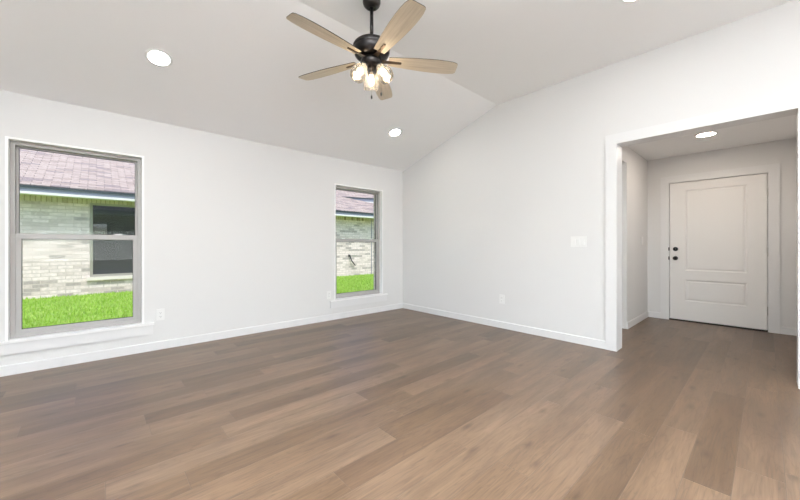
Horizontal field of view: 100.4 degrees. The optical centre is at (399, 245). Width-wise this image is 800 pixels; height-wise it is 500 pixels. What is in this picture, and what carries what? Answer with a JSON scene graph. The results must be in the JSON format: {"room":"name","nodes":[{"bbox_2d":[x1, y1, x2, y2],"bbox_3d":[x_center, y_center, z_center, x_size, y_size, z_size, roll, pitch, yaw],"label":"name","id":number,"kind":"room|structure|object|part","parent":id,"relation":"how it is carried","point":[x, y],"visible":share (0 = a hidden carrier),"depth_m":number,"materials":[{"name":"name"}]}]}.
{"room":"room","nodes":[
{"label":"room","id":0,"kind":"room"},
{"bbox_2d":[0,90,402,365],"bbox_3d":[-2.522,-0.117,3.731,7.190,2.660,0.140,0,0,-42],"label":"wall","id":1,"kind":"structure","parent":0,"point":[239,233],"depth_m":3.95,"materials":[{"name":"white paint"}]},
{"bbox_2d":[0,136,153,355],"bbox_3d":[-3.072,-0.002,3.216,1.115,1.875,0.182,0,0,-42],"label":"window","id":2,"kind":"structure","parent":1,"relation":"in","point":[68,335],"depth_m":3.07,"materials":[{"name":"white paint"}]},
{"bbox_3d":[-3.117,-0.478,3.267,0.851,0.826,0.028,0,0,-42],"label":"sash","id":3,"kind":"part","parent":2,"relation":"part of","materials":[{"name":"clear glass"}]},
{"bbox_3d":[-3.093,0.336,3.240,0.851,0.889,0.028,0,0,-42],"label":"sash","id":4,"kind":"part","parent":2,"relation":"part of","materials":[{"name":"grey plastic"}]},
{"bbox_3d":[-3.043,0.825,3.185,1.115,0.023,0.097,0,0,-42],"label":"sill","id":5,"kind":"part","parent":2,"relation":"part of","materials":[{"name":"white paint"}]},
{"bbox_2d":[156,309,164,320],"bbox_3d":[-2.575,0.740,3.582,0.074,0.120,0.009,0,0,-42],"label":"wall outlet","id":6,"kind":"object","parent":1,"relation":"attached to","point":[160,313],"visible":1,"depth_m":3.58,"materials":[{"name":"white plastic"}]},
{"bbox_2d":[0,303,402,376],"bbox_3d":[-2.483,1.069,3.663,6.857,0.088,0.014,0,0,-42],"label":"baseboard","id":7,"kind":"structure","parent":1,"relation":"attached to","point":[18,368],"depth_m":3.61,"materials":[{"name":"white paint"}]},
{"bbox_2d":[327,291,330,298],"bbox_3d":[-1.059,0.734,4.962,0.074,0.120,0.009,0,0,-42],"label":"wall outlet","id":8,"kind":"object","parent":1,"relation":"attached to","point":[328,292],"visible":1,"depth_m":4.96,"materials":[{"name":"white plastic"}]},
{"bbox_2d":[330,183,387,307],"bbox_3d":[-0.679,-0.002,5.393,1.115,1.875,0.182,0,0,-42],"label":"window","id":9,"kind":"structure","parent":1,"relation":"in","point":[366,296],"depth_m":5.50,"materials":[{"name":"white paint"}]},
{"bbox_3d":[-0.725,-0.478,5.443,0.851,0.826,0.028,0,0,-42],"label":"sash","id":10,"kind":"part","parent":9,"relation":"part of","materials":[{"name":"clear glass"}]},
{"bbox_3d":[-0.701,0.336,5.417,0.851,0.889,0.028,0,0,-42],"label":"sash","id":11,"kind":"part","parent":9,"relation":"part of","materials":[{"name":"grey plastic"}]},
{"bbox_3d":[-0.712,-0.054,5.429,0.911,1.733,0.085,0,0,-42],"label":"frame","id":12,"kind":"part","parent":9,"relation":"part of","materials":[{"name":"grey plastic"}]},
{"bbox_3d":[-0.651,0.825,5.361,1.115,0.023,0.097,0,0,-42],"label":"sill","id":13,"kind":"part","parent":9,"relation":"part of","materials":[{"name":"white paint"}]},
{"bbox_2d":[374,195,374,288],"bbox_3d":[-1.755,0.043,4.605,9.802,2.940,0.120,0,0,-42],"label":"wall","id":14,"kind":"structure","parent":0,"point":[374,195],"depth_m":5.84,"materials":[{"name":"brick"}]},
{"bbox_2d":[0,0,792,171],"bbox_3d":[0.481,-1.682,0.294,7.007,0.742,9.087,0,0,-42],"label":"ceiling","id":15,"kind":"structure","parent":0,"point":[236,68],"depth_m":3.06,"materials":[{"name":"white paint"}]},
{"bbox_2d":[145,49,172,66],"bbox_3d":[-2.065,-1.606,2.855,0.188,0.065,0.196,0,0,44],"label":"recessed light","id":16,"kind":"object","parent":15,"relation":"in","point":[157,57],"visible":1,"depth_m":2.85,"materials":[{"name":"white plastic"}]},
{"bbox_2d":[286,0,457,99],"bbox_3d":[-0.239,-1.530,2.574,1.314,0.807,1.348,0,0,-42],"label":"ceiling fan","id":17,"kind":"object","parent":15,"relation":"hanging from","point":[372,50],"visible":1,"depth_m":2.53,"materials":[{"name":"beige wood"}]},
{"bbox_3d":[-0.508,-1.457,2.307,0.146,0.005,0.565,15,10,42],"label":"blade","id":18,"kind":"part","parent":17,"relation":"part of","materials":[{"name":"beige wood"}]},
{"bbox_3d":[-0.600,-1.457,2.790,0.565,0.005,0.146,0,11,25],"label":"blade","id":19,"kind":"part","parent":17,"relation":"part of","materials":[{"name":"beige wood"}]},
{"bbox_3d":[-0.311,-1.331,2.545,0.144,0.159,0.126,0,0,-42],"label":"lamp shade","id":20,"kind":"part","parent":17,"relation":"part of","materials":[{"name":"clear glass"}]},
{"bbox_3d":[-0.299,-1.348,2.555,0.066,0.083,0.047,0,0,-42],"label":"bulb","id":21,"kind":"part","parent":17,"relation":"part of","materials":[{"name":"beige glass"}]},
{"bbox_3d":[-0.235,-1.331,2.726,0.131,0.159,0.136,0,0,-42],"label":"lamp shade","id":22,"kind":"part","parent":17,"relation":"part of","materials":[{"name":"clear glass"}]},
{"bbox_3d":[-0.232,-1.348,2.708,0.053,0.083,0.060,0,0,-42],"label":"bulb","id":23,"kind":"part","parent":17,"relation":"part of","materials":[{"name":"beige glass"}]},
{"bbox_3d":[-0.169,-1.457,3.025,0.146,0.005,0.565,-11,-1,7],"label":"blade","id":24,"kind":"part","parent":17,"relation":"part of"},
{"bbox_3d":[-0.133,-1.348,2.575,0.047,0.083,0.063,0,0,-42],"label":"bulb","id":25,"kind":"part","parent":17,"relation":"part of","materials":[{"name":"beige glass"}]},
{"bbox_3d":[-0.118,-1.331,2.568,0.128,0.159,0.141,0,0,-42],"label":"lamp shade","id":26,"kind":"part","parent":17,"relation":"part of","materials":[{"name":"clear glass"}]},
{"bbox_3d":[-0.022,-1.457,2.245,0.146,0.005,0.565,13,-6,-28],"label":"blade","id":27,"kind":"part","parent":17,"relation":"part of","materials":[{"name":"beige wood"}]},
{"bbox_3d":[0.188,-1.457,2.689,0.565,0.004,0.146,0,-11,-11],"label":"blade","id":28,"kind":"part","parent":17,"relation":"part of","materials":[{"name":"brown wood"}]},
{"bbox_2d":[388,128,401,136],"bbox_3d":[-0.070,-1.597,4.708,0.188,0.065,0.196,0,0,44],"label":"recessed light","id":29,"kind":"object","parent":15,"relation":"in","point":[394,132],"visible":1,"depth_m":4.70,"materials":[{"name":"white plastic"}]},
{"bbox_2d":[621,0,636,2],"bbox_3d":[1.802,-1.929,2.548,0.196,0.008,0.196,0,0,-42],"label":"recessed light","id":30,"kind":"object","parent":15,"relation":"in","point":[624,1],"visible":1,"depth_m":2.63,"materials":[{"name":"white plastic"}]},
{"bbox_2d":[0,308,799,499],"bbox_3d":[1.421,1.173,1.189,9.702,0.120,9.247,0,0,-42],"label":"floor","id":31,"kind":"structure","parent":0,"point":[402,403],"depth_m":2.17,"materials":[{"name":"brown wood"}]},
{"bbox_2d":[403,0,799,340],"bbox_3d":[3.157,-0.460,2.695,0.183,3.147,9.037,0,0,-42],"label":"wall","id":32,"kind":"structure","parent":0,"point":[496,208],"depth_m":3.98,"materials":[{"name":"white paint"}]},
{"bbox_2d":[499,294,504,303],"bbox_3d":[1.379,0.723,4.507,0.009,0.120,0.074,0,0,-42],"label":"wall outlet","id":33,"kind":"object","parent":32,"relation":"attached to","point":[501,297],"visible":1,"depth_m":4.50,"materials":[{"name":"white plastic"}]},
{"bbox_2d":[403,303,604,348],"bbox_3d":[3.038,1.069,2.679,0.014,0.088,8.873,0,0,-42],"label":"baseboard","id":34,"kind":"structure","parent":32,"relation":"attached to","point":[587,341],"depth_m":4.34,"materials":[{"name":"white paint"}]},
{"bbox_2d":[571,236,585,246],"bbox_3d":[2.029,-0.047,3.790,0.012,0.120,0.165,0,0,-42],"label":"switch plate","id":35,"kind":"object","parent":32,"relation":"attached to","point":[576,241],"visible":1,"depth_m":3.79,"materials":[{"name":"white plastic"}]},
{"bbox_2d":[605,94,799,388],"bbox_3d":[2.762,-0.032,3.115,0.201,2.291,1.434,0,0,-42],"label":"trim","id":36,"kind":"structure","parent":32,"relation":"attached to","point":[786,106],"depth_m":3.42,"materials":[{"name":"white paint"}]},
{"bbox_2d":[622,146,647,328],"bbox_3d":[3.047,-0.112,4.558,2.162,2.450,0.130,0,0,-42],"label":"wall","id":37,"kind":"structure","parent":0,"point":[634,166],"depth_m":4.72,"materials":[{"name":"white paint"}]},
{"bbox_2d":[627,311,647,328],"bbox_3d":[3.466,1.069,4.841,1.160,0.088,0.014,0,0,-42],"label":"baseboard","id":38,"kind":"structure","parent":37,"relation":"attached to","point":[643,316],"depth_m":4.77,"materials":[{"name":"white paint"}]},
{"bbox_2d":[628,115,796,160],"bbox_3d":[3.090,-1.397,4.622,2.312,0.120,3.720,0,0,-42],"label":"ceiling","id":39,"kind":"structure","parent":0,"point":[782,128],"depth_m":4.20,"materials":[{"name":"white paint"}]},
{"bbox_2d":[694,131,717,137],"bbox_3d":[3.675,-1.333,4.002,0.210,0.008,0.210,0,0,-42],"label":"recessed light","id":40,"kind":"object","parent":39,"relation":"in","point":[705,134],"visible":1,"depth_m":3.99,"materials":[{"name":"white plastic"}]},
{"bbox_2d":[648,138,796,333],"bbox_3d":[3.889,-0.112,5.350,0.150,2.450,3.720,0,0,-42],"label":"wall","id":41,"kind":"structure","parent":0,"point":[784,152],"depth_m":4.40,"materials":[{"name":"white paint"}]},
{"bbox_2d":[661,163,779,333],"bbox_3d":[4.440,0.035,4.696,0.196,2.157,1.206,0,0,-42],"label":"door","id":42,"kind":"structure","parent":41,"relation":"in","point":[720,230],"depth_m":4.61,"materials":[{"name":"white paint"}]},
{"bbox_2d":[648,311,796,335],"bbox_3d":[4.437,1.069,4.626,0.014,0.088,1.611,0,0,-42],"label":"baseboard","id":43,"kind":"structure","parent":41,"relation":"attached to","point":[784,330],"depth_m":4.19,"materials":[{"name":"white paint"}]},
{"label":"outside","id":44,"kind":"structure","parent":0,"visible":0},
{"bbox_2d":[22,274,373,328],"bbox_3d":[-11.324,1.353,19.877,70.000,0.300,35.353,0,0,-42],"label":"lawn","id":45,"kind":"structure","parent":44,"point":[53,304],"depth_m":6.39,"materials":[{"name":"green plant"}]},
{"bbox_2d":[20,149,373,298],"bbox_3d":[-7.846,-1.398,11.596,23.000,5.603,6.416,0,0,-42],"label":"house","id":46,"kind":"structure","parent":45,"relation":"on","point":[60,193],"depth_m":8.25,"materials":[{"name":"brick"}]},
{"bbox_3d":[-7.152,-0.587,8.732,1.318,0.840,0.005,0,0,-42],"label":"pane","id":47,"kind":"part","parent":46,"relation":"part of","materials":[{"name":"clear glass"}]},
{"bbox_3d":[-5.718,-1.145,9.257,23.000,0.053,0.050,0,0,-42],"label":"fascia trim","id":48,"kind":"part","parent":46,"relation":"part of","materials":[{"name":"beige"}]}
]}

